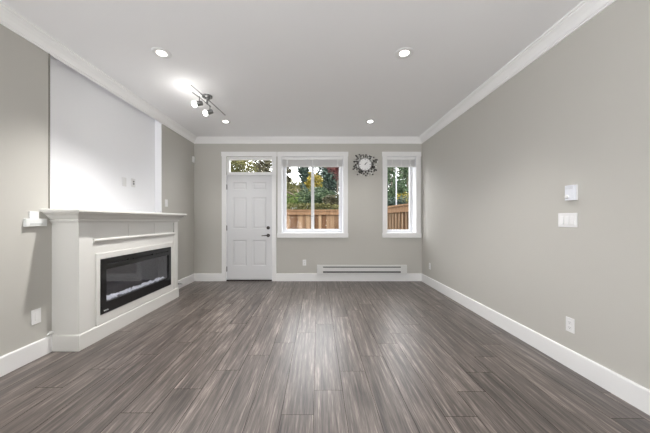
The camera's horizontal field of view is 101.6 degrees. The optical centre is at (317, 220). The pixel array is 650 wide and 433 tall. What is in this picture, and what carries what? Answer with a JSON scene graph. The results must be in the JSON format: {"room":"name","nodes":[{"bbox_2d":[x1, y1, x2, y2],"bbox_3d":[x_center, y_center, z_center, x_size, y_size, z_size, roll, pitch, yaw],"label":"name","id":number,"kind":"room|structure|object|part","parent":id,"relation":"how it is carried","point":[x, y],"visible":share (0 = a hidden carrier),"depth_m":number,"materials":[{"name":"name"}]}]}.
{"room":"living room","nodes":[
{"label":"living room","id":0,"kind":"room"},
{"bbox_2d":[0,24,193,356],"bbox_3d":[-2.471,-0.209,0.338,0.114,2.790,9.676,0,0,0],"label":"wall","id":1,"kind":"structure","parent":0,"point":[67,141],"depth_m":2.53,"materials":[{"name":"beige paint"}]},
{"bbox_2d":[0,335,51,376],"bbox_3d":[-2.409,1.111,-1.048,0.016,0.148,6.904,0,0,0],"label":"baseboard","id":2,"kind":"structure","parent":1,"relation":"attached to","point":[9,362],"depth_m":2.17,"materials":[{"name":"white paint"}]},
{"bbox_2d":[23,211,46,226],"bbox_3d":[-2.401,-0.012,2.254,0.032,0.128,0.164,0,0,0],"label":"wall control","id":3,"kind":"object","parent":1,"relation":"attached to","point":[33,220],"visible":1,"depth_m":2.24,"materials":[{"name":"white plastic"}]},
{"bbox_3d":[-2.411,-0.014,2.249,0.012,0.124,0.074,0,0,0],"label":"plate","id":4,"kind":"part","parent":3,"relation":"part of","materials":[{"name":"white plastic"}]},
{"bbox_2d":[31,308,40,325],"bbox_3d":[-2.413,0.824,2.270,0.009,0.126,0.078,0,0,0],"label":"blank wall plate","id":5,"kind":"object","parent":1,"relation":"attached to","point":[35,314],"visible":1,"depth_m":2.26,"materials":[{"name":"white plastic"}]},
{"bbox_2d":[0,1,196,142],"bbox_3d":[-2.369,-1.550,0.338,0.098,0.108,9.676,0,0,0],"label":"trim","id":6,"kind":"structure","parent":1,"relation":"attached to","point":[12,20],"depth_m":2.60,"materials":[{"name":"white paint"}]},
{"bbox_2d":[122,177,125,186],"bbox_3d":[-2.513,-0.499,3.440,0.008,0.115,0.070,0,0,0],"label":"wall outlet","id":7,"kind":"object","parent":1,"relation":"attached to","point":[123,178],"visible":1,"depth_m":3.43,"materials":[{"name":"white plastic"}]},
{"bbox_2d":[131,178,134,186],"bbox_3d":[-2.509,-0.509,3.605,0.016,0.115,0.070,0,0,0],"label":"cable plate","id":8,"kind":"object","parent":1,"relation":"attached to","point":[132,179],"visible":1,"depth_m":3.58,"materials":[{"name":"white plastic"}]},
{"bbox_2d":[178,274,194,288],"bbox_3d":[-2.409,1.111,4.638,0.016,0.148,1.074,0,0,0],"label":"baseboard","id":9,"kind":"structure","parent":1,"relation":"attached to","point":[189,279],"depth_m":4.84,"materials":[{"name":"white paint"}]},
{"bbox_2d":[0,0,582,136],"bbox_3d":[-0.194,-1.679,0.338,4.928,0.150,10.156,0,0,0],"label":"ceiling","id":10,"kind":"structure","parent":0,"point":[274,68],"depth_m":2.53,"materials":[{"name":"white paint"}]},
{"bbox_2d":[151,47,171,58],"bbox_3d":[-1.500,-1.599,2.540,0.176,0.009,0.176,0,0,0],"label":"recessed light","id":11,"kind":"object","parent":10,"relation":"in","point":[161,53],"visible":1,"depth_m":2.53,"materials":[{"name":"white plastic"}]},
{"bbox_2d":[191,85,224,115],"bbox_3d":[-1.422,-1.481,3.514,0.137,0.244,0.874,0,0,8],"label":"track light","id":12,"kind":"object","parent":10,"relation":"attached to","point":[207,97],"visible":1,"depth_m":3.38,"materials":[{"name":"silver metal"}]},
{"bbox_2d":[220,119,230,123],"bbox_3d":[-1.500,-1.599,4.300,0.176,0.009,0.176,0,0,0],"label":"recessed light","id":13,"kind":"object","parent":10,"relation":"in","point":[222,120],"visible":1,"depth_m":4.28,"materials":[{"name":"white plastic"}]},
{"bbox_2d":[365,119,375,123],"bbox_3d":[0.848,-1.599,4.300,0.176,0.009,0.176,0,0,0],"label":"recessed light","id":14,"kind":"object","parent":10,"relation":"in","point":[370,121],"visible":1,"depth_m":4.28,"materials":[{"name":"white plastic"}]},
{"bbox_2d":[395,47,413,58],"bbox_3d":[0.826,-1.599,2.540,0.176,0.009,0.176,0,0,0],"label":"recessed light","id":15,"kind":"object","parent":10,"relation":"in","point":[402,53],"visible":1,"depth_m":2.53,"materials":[{"name":"white plastic"}]},
{"bbox_2d":[194,144,421,273],"bbox_3d":[-0.194,-0.209,5.296,4.928,2.790,0.240,0,0,0],"label":"wall","id":16,"kind":"structure","parent":0,"point":[364,244],"depth_m":5.18,"materials":[{"name":"beige paint"}]},
{"bbox_2d":[194,273,221,280],"bbox_3d":[-2.147,1.111,5.168,0.542,0.148,0.016,0,0,0],"label":"baseboard","id":17,"kind":"structure","parent":16,"relation":"attached to","point":[198,276],"depth_m":5.16,"materials":[{"name":"white paint"}]},
{"bbox_2d":[221,152,276,280],"bbox_3d":[-1.344,-0.074,5.249,1.078,2.520,0.254,0,0,0],"label":"door","id":18,"kind":"structure","parent":16,"relation":"in","point":[248,201],"depth_m":5.19,"materials":[{"name":"white paint"}]},
{"bbox_3d":[-1.344,-1.290,5.163,1.078,0.088,0.026,0,0,0],"label":"head casing","id":19,"kind":"part","parent":18,"relation":"part of","materials":[{"name":"white paint"}]},
{"bbox_2d":[227,157,271,174],"bbox_3d":[-1.342,-1.066,5.251,0.890,0.360,0.090,0,0,0],"label":"window","id":20,"kind":"structure","parent":18,"relation":"attached to","point":[229,159],"depth_m":5.21,"materials":[{"name":"white paint"}]},
{"bbox_3d":[-1.342,0.140,5.208,0.872,2.036,0.044,0,0,0],"label":"panel","id":21,"kind":"part","parent":18,"relation":"part of","materials":[{"name":"white paint"}]},
{"bbox_2d":[194,137,421,143],"bbox_3d":[-0.194,-1.550,5.127,4.447,0.108,0.098,0,0,0],"label":"trim","id":22,"kind":"structure","parent":16,"relation":"attached to","point":[199,140],"depth_m":5.14,"materials":[{"name":"white paint"}]},
{"bbox_2d":[277,152,347,237],"bbox_3d":[-0.103,-0.498,5.280,1.386,1.672,0.272,0,0,0],"label":"window","id":23,"kind":"structure","parent":16,"relation":"in","point":[283,232],"depth_m":5.16,"materials":[{"name":"white paint"}]},
{"bbox_2d":[282,157,342,166],"bbox_3d":[-0.108,-1.145,5.225,1.185,0.186,0.062,0,0,0],"label":"window blind","id":24,"kind":"object","parent":23,"relation":"attached to","point":[286,161],"visible":1,"depth_m":5.20,"materials":[{"name":"white fabric"}]},
{"bbox_3d":[-0.108,-1.062,5.224,1.181,0.020,0.052,0,0,0],"label":"rail","id":25,"kind":"part","parent":24,"relation":"part of","materials":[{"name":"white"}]},
{"bbox_3d":[-0.103,0.293,5.160,1.386,0.090,0.032,0,0,0],"label":"sill","id":26,"kind":"part","parent":23,"relation":"part of","materials":[{"name":"white paint"}]},
{"bbox_3d":[-0.103,-1.290,5.163,1.386,0.088,0.026,0,0,0],"label":"head casing","id":27,"kind":"part","parent":23,"relation":"part of","materials":[{"name":"white paint"}]},
{"bbox_3d":[-0.108,-0.499,5.391,1.209,1.494,0.050,0,0,0],"label":"frame","id":28,"kind":"part","parent":23,"relation":"part of","materials":[{"name":"white plastic"}]},
{"bbox_2d":[276,273,421,280],"bbox_3d":[0.610,1.111,5.168,2.838,0.148,0.016,0,0,0],"label":"baseboard","id":29,"kind":"structure","parent":16,"relation":"attached to","point":[279,276],"depth_m":5.16,"materials":[{"name":"white paint"}]},
{"bbox_2d":[317,265,406,273],"bbox_3d":[0.850,0.954,5.136,1.738,0.179,0.046,0,0,0],"label":"baseboard heater","id":30,"kind":"object","parent":16,"relation":"attached to","point":[321,269],"visible":1,"depth_m":5.11,"materials":[{"name":"white metal"}]},
{"bbox_2d":[353,154,377,175],"bbox_3d":[0.922,-1.070,5.156,0.500,0.453,0.038,0,0,0],"label":"wall clock","id":31,"kind":"object","parent":16,"relation":"attached to","point":[364,164],"visible":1,"depth_m":5.15,"materials":[{"name":"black metal"}]},
{"bbox_2d":[382,152,420,237],"bbox_3d":[1.629,-0.498,5.280,0.757,1.672,0.272,0,0,0],"label":"window","id":32,"kind":"structure","parent":16,"relation":"in","point":[414,231],"depth_m":5.16,"materials":[{"name":"white paint"}]},
{"bbox_3d":[1.629,-0.499,5.391,0.569,1.494,0.050,0,0,0],"label":"frame","id":33,"kind":"part","parent":32,"relation":"part of","materials":[{"name":"white plastic"}]},
{"bbox_2d":[387,157,414,166],"bbox_3d":[1.629,-1.145,5.225,0.545,0.186,0.062,0,0,0],"label":"window blind","id":34,"kind":"object","parent":32,"relation":"attached to","point":[391,161],"visible":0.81,"depth_m":5.20,"materials":[{"name":"white fabric"}]},
{"bbox_3d":[1.629,0.293,5.160,0.757,0.090,0.032,0,0,0],"label":"sill","id":35,"kind":"part","parent":32,"relation":"part of","materials":[{"name":"white paint"}]},
{"bbox_3d":[1.629,-1.290,5.163,0.757,0.088,0.026,0,0,0],"label":"head casing","id":36,"kind":"part","parent":32,"relation":"part of","materials":[{"name":"white paint"}]},
{"bbox_2d":[0,281,649,432],"bbox_3d":[-0.194,1.261,0.338,4.928,0.150,10.156,0,0,0],"label":"floor","id":37,"kind":"structure","parent":0,"point":[218,356],"depth_m":2.01,"materials":[{"name":"grey laminate"}]},
{"bbox_2d":[40,209,186,351],"bbox_3d":[-2.247,0.542,3.252,0.340,1.286,1.897,0,0,0],"label":"fireplace surround","id":38,"kind":"object","parent":37,"relation":"on","point":[81,238],"visible":0.98,"depth_m":2.56,"materials":[{"name":"white paint"}]},
{"bbox_3d":[-2.191,0.112,2.813,0.010,0.139,0.480,0,0,0],"label":"frieze panel","id":39,"kind":"part","parent":38,"relation":"part of","materials":[{"name":"white paint"}]},
{"bbox_2d":[40,209,186,215],"bbox_3d":[-2.247,-0.087,3.252,0.340,0.028,1.897,0,0,0],"label":"mantel shelf","id":40,"kind":"object","parent":38,"relation":"attached to","point":[45,211],"depth_m":2.55,"materials":[{"name":"white paint"}]},
{"bbox_3d":[-2.256,-0.023,3.252,0.321,0.098,1.859,0,0,0],"label":"crown moulding","id":41,"kind":"part","parent":38,"relation":"part of","materials":[{"name":"white paint"}]},
{"bbox_3d":[-2.170,0.681,3.262,0.016,0.709,1.346,0,0,0],"label":"insert frame","id":42,"kind":"part","parent":38,"relation":"part of","materials":[{"name":"white paint"}]},
{"bbox_3d":[-2.169,0.201,3.287,0.018,0.040,1.450,0,0,0],"label":"ledge moulding","id":43,"kind":"part","parent":38,"relation":"part of","materials":[{"name":"white paint"}]},
{"bbox_2d":[100,247,170,314],"bbox_3d":[-2.243,0.666,3.264,0.171,0.554,1.261,0,0,0],"label":"electric fireplace","id":44,"kind":"object","parent":38,"relation":"in","point":[124,279],"visible":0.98,"depth_m":3.20,"materials":[{"name":"black glass"}]},
{"bbox_2d":[107,278,164,300],"bbox_3d":[-2.250,0.841,3.268,0.144,0.015,1.161,0,0,0],"label":"crystal","id":45,"kind":"object","parent":44,"relation":"on","point":[120,294],"depth_m":3.19,"materials":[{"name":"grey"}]},
{"bbox_3d":[-2.191,0.112,3.297,0.010,0.139,0.482,0,0,0],"label":"frieze panel","id":46,"kind":"part","parent":38,"relation":"part of","materials":[{"name":"white paint"}]},
{"bbox_3d":[-2.191,0.112,3.774,0.010,0.139,0.465,0,0,0],"label":"frieze panel","id":47,"kind":"part","parent":38,"relation":"part of","materials":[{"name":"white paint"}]},
{"bbox_2d":[422,0,649,389],"bbox_3d":[2.150,-0.209,0.338,0.240,2.790,9.676,0,0,0],"label":"wall","id":48,"kind":"structure","parent":0,"point":[495,178],"depth_m":2.20,"materials":[{"name":"beige paint"}]},
{"bbox_2d":[419,0,615,142],"bbox_3d":[1.980,-1.550,0.338,0.098,0.108,9.676,0,0,0],"label":"trim","id":49,"kind":"structure","parent":48,"relation":"attached to","point":[585,10],"depth_m":2.48,"materials":[{"name":"white paint"}]},
{"bbox_2d":[421,274,649,414],"bbox_3d":[2.022,1.111,0.338,0.016,0.148,9.676,0,0,0],"label":"baseboard","id":50,"kind":"structure","parent":48,"relation":"attached to","point":[629,391],"depth_m":2.17,"materials":[{"name":"white paint"}]},
{"bbox_2d":[558,213,577,227],"bbox_3d":[2.023,-0.001,2.152,0.012,0.115,0.162,0,0,0],"label":"light switch","id":51,"kind":"object","parent":48,"relation":"attached to","point":[564,219],"visible":1,"depth_m":2.14,"materials":[{"name":"white plastic"}]},
{"bbox_2d":[566,316,574,333],"bbox_3d":[2.025,0.841,2.130,0.008,0.115,0.070,0,0,0],"label":"wall outlet","id":52,"kind":"object","parent":48,"relation":"attached to","point":[570,323],"visible":1,"depth_m":2.12,"materials":[{"name":"white plastic"}]},
{"bbox_2d":[564,184,577,200],"bbox_3d":[2.007,-0.219,2.107,0.045,0.124,0.080,0,0,0],"label":"thermostat","id":53,"kind":"object","parent":48,"relation":"attached to","point":[571,191],"visible":1,"depth_m":2.09,"materials":[{"name":"white plastic"}]},
{"bbox_3d":[2.024,-0.219,2.107,0.010,0.124,0.080,0,0,0],"label":"plate","id":54,"kind":"part","parent":53,"relation":"part of","materials":[{"name":"white plastic"}]},
{"label":"outside","id":55,"kind":"structure","parent":0,"visible":0},
{"bbox_3d":[0.000,1.486,32.713,80.000,0.100,54.574,0,0,0],"label":"ground","id":56,"kind":"structure","parent":55,"visible":0},
{"bbox_2d":[231,160,258,171],"bbox_3d":[-4.226,-1.369,13.966,2.145,5.615,2.233,0,0,-14],"label":"leafy tree","id":57,"kind":"object","parent":56,"relation":"on","point":[239,162],"visible":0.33,"depth_m":13.60,"materials":[{"name":"green plant"}]},
{"bbox_2d":[242,160,271,171],"bbox_3d":[-3.833,-1.772,18.079,2.526,6.422,2.450,0,0,0],"label":"leafy tree","id":58,"kind":"object","parent":56,"relation":"on","point":[267,163],"visible":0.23,"depth_m":17.61,"materials":[{"name":"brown plant"}]},
{"bbox_2d":[287,167,292,209],"bbox_3d":[-2.848,-2.551,24.003,1.237,7.975,1.329,0,0,-29],"label":"leafy tree","id":59,"kind":"object","parent":56,"relation":"on","point":[289,170],"visible":0.16,"depth_m":23.91,"materials":[{"name":"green plant"}]},
{"bbox_2d":[287,190,307,207],"bbox_3d":[-0.949,-0.209,14.698,3.434,3.308,1.927,0,0,0],"label":"leafy tree","id":60,"kind":"object","parent":56,"relation":"on","point":[291,198],"visible":0.26,"depth_m":14.15,"materials":[{"name":"green plant"}]},
{"bbox_2d":[287,179,308,209],"bbox_3d":[-2.104,-0.866,20.990,3.140,4.613,3.316,0,0,0],"label":"leafy tree","id":61,"kind":"object","parent":56,"relation":"on","point":[293,187],"visible":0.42,"depth_m":20.22,"materials":[{"name":"green plant"}]},
{"bbox_2d":[297,167,310,191],"bbox_3d":[-1.267,-3.573,26.985,2.072,10.022,2.121,0,0,0],"label":"leafy tree","id":62,"kind":"object","parent":56,"relation":"on","point":[303,174],"visible":0.33,"depth_m":26.43,"materials":[{"name":"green plant"}]},
{"bbox_2d":[299,167,325,193],"bbox_3d":[-0.847,-3.985,37.864,4.056,10.850,3.597,0,0,29],"label":"leafy tree","id":63,"kind":"object","parent":56,"relation":"on","point":[314,167],"visible":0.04,"depth_m":37.82,"materials":[{"name":"green plant"}]},
{"bbox_2d":[287,210,338,228],"bbox_3d":[-2.710,0.541,9.352,8.580,1.830,0.215,0,0,0],"label":"wooden fence","id":64,"kind":"object","parent":56,"relation":"on","point":[296,219],"visible":0.05,"depth_m":9.32,"materials":[{"name":"brown wood"}]},
{"bbox_3d":[-2.710,0.476,9.295,8.580,1.620,0.040,0,0,0],"label":"rail","id":65,"kind":"part","parent":64,"relation":"part of","materials":[{"name":"brown wood"}]},
{"bbox_2d":[287,203,338,209],"bbox_3d":[-0.099,0.378,10.204,3.772,2.123,0.464,0,0,0],"label":"shrub","id":66,"kind":"object","parent":56,"relation":"on","point":[303,206],"visible":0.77,"depth_m":10.12,"materials":[{"name":"green plant"}]},
{"bbox_2d":[288,207,338,228],"bbox_3d":[0.510,-0.551,31.008,33.306,4.198,1.090,0,0,0],"label":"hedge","id":67,"kind":"object","parent":56,"relation":"on","point":[296,207],"visible":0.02,"depth_m":30.73,"materials":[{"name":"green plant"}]},
{"bbox_2d":[304,171,323,191],"bbox_3d":[-0.248,-1.011,18.269,1.278,4.895,1.156,0,0,43],"label":"leafy tree","id":68,"kind":"object","parent":56,"relation":"on","point":[317,181],"visible":0.69,"depth_m":18.18,"materials":[{"name":"yellow plant"}]},
{"bbox_2d":[297,186,338,204],"bbox_3d":[0.173,-0.108,12.552,2.335,3.092,1.126,0,0,0],"label":"shrub","id":69,"kind":"object","parent":56,"relation":"on","point":[304,194],"visible":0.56,"depth_m":12.50,"materials":[{"name":"green plant"}]},
{"bbox_2d":[316,167,338,209],"bbox_3d":[1.057,-2.249,22.477,2.554,7.376,2.262,0,0,0],"label":"leafy tree","id":70,"kind":"object","parent":56,"relation":"on","point":[331,184],"visible":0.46,"depth_m":21.91,"materials":[{"name":"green plant"}]},
{"bbox_2d":[322,194,338,208],"bbox_3d":[0.863,0.151,11.319,1.420,2.572,0.576,0,0,0],"label":"shrub","id":71,"kind":"object","parent":56,"relation":"on","point":[329,199],"visible":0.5,"depth_m":11.22,"materials":[{"name":"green plant"}]},
{"bbox_2d":[324,167,338,209],"bbox_3d":[1.173,-1.309,16.279,1.843,5.493,1.205,0,0,0],"label":"leafy tree","id":72,"kind":"object","parent":56,"relation":"on","point":[334,169],"visible":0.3,"depth_m":16.23,"materials":[{"name":"red plant"}]},
{"bbox_2d":[387,171,398,188],"bbox_3d":[10.085,-4.282,38.131,4.230,11.448,3.740,0,0,0],"label":"leafy tree","id":73,"kind":"object","parent":56,"relation":"on","point":[390,171],"visible":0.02,"depth_m":37.51,"materials":[{"name":"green plant"}]},
{"bbox_2d":[396,167,396,204],"bbox_3d":[2.331,-1.289,7.900,0.038,5.450,0.038,0,0,0],"label":"pole","id":74,"kind":"object","parent":56,"relation":"on","point":[396,167],"visible":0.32,"depth_m":7.88,"materials":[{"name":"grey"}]},
{"bbox_2d":[387,167,406,203],"bbox_3d":[3.945,-1.284,14.410,2.430,5.446,2.002,0,0,33],"label":"leafy tree","id":75,"kind":"object","parent":56,"relation":"on","point":[389,169],"visible":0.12,"depth_m":14.21,"materials":[{"name":"green plant"}]},
{"bbox_2d":[387,203,408,229],"bbox_3d":[1.906,0.541,7.460,0.215,1.830,3.747,0,0,-7],"label":"wooden fence","id":76,"kind":"object","parent":56,"relation":"on","point":[397,215],"visible":0.12,"depth_m":6.52,"materials":[{"name":"brown wood"}]},
{"bbox_3d":[1.850,0.476,7.442,0.040,1.620,3.725,0,0,-7],"label":"rail","id":77,"kind":"part","parent":76,"relation":"part of","materials":[{"name":"brown wood"}]},
{"bbox_2d":[387,194,408,205],"bbox_3d":[2.743,0.280,8.876,1.521,2.314,0.544,0,0,0],"label":"shrub","id":78,"kind":"object","parent":56,"relation":"on","point":[401,200],"visible":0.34,"depth_m":8.90,"materials":[{"name":"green plant"}]},
{"bbox_2d":[388,167,408,203],"bbox_3d":[3.956,-0.737,11.654,1.921,4.349,1.886,0,0,0],"label":"leafy tree","id":79,"kind":"object","parent":56,"relation":"on","point":[405,174],"visible":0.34,"depth_m":11.62,"materials":[{"name":"green plant"}]},
{"bbox_2d":[397,192,408,202],"bbox_3d":[3.236,0.183,9.903,0.714,2.508,0.526,0,0,23],"label":"shrub","id":80,"kind":"object","parent":56,"relation":"on","point":[405,195],"visible":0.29,"depth_m":9.85,"materials":[{"name":"yellow plant"}]}
]}

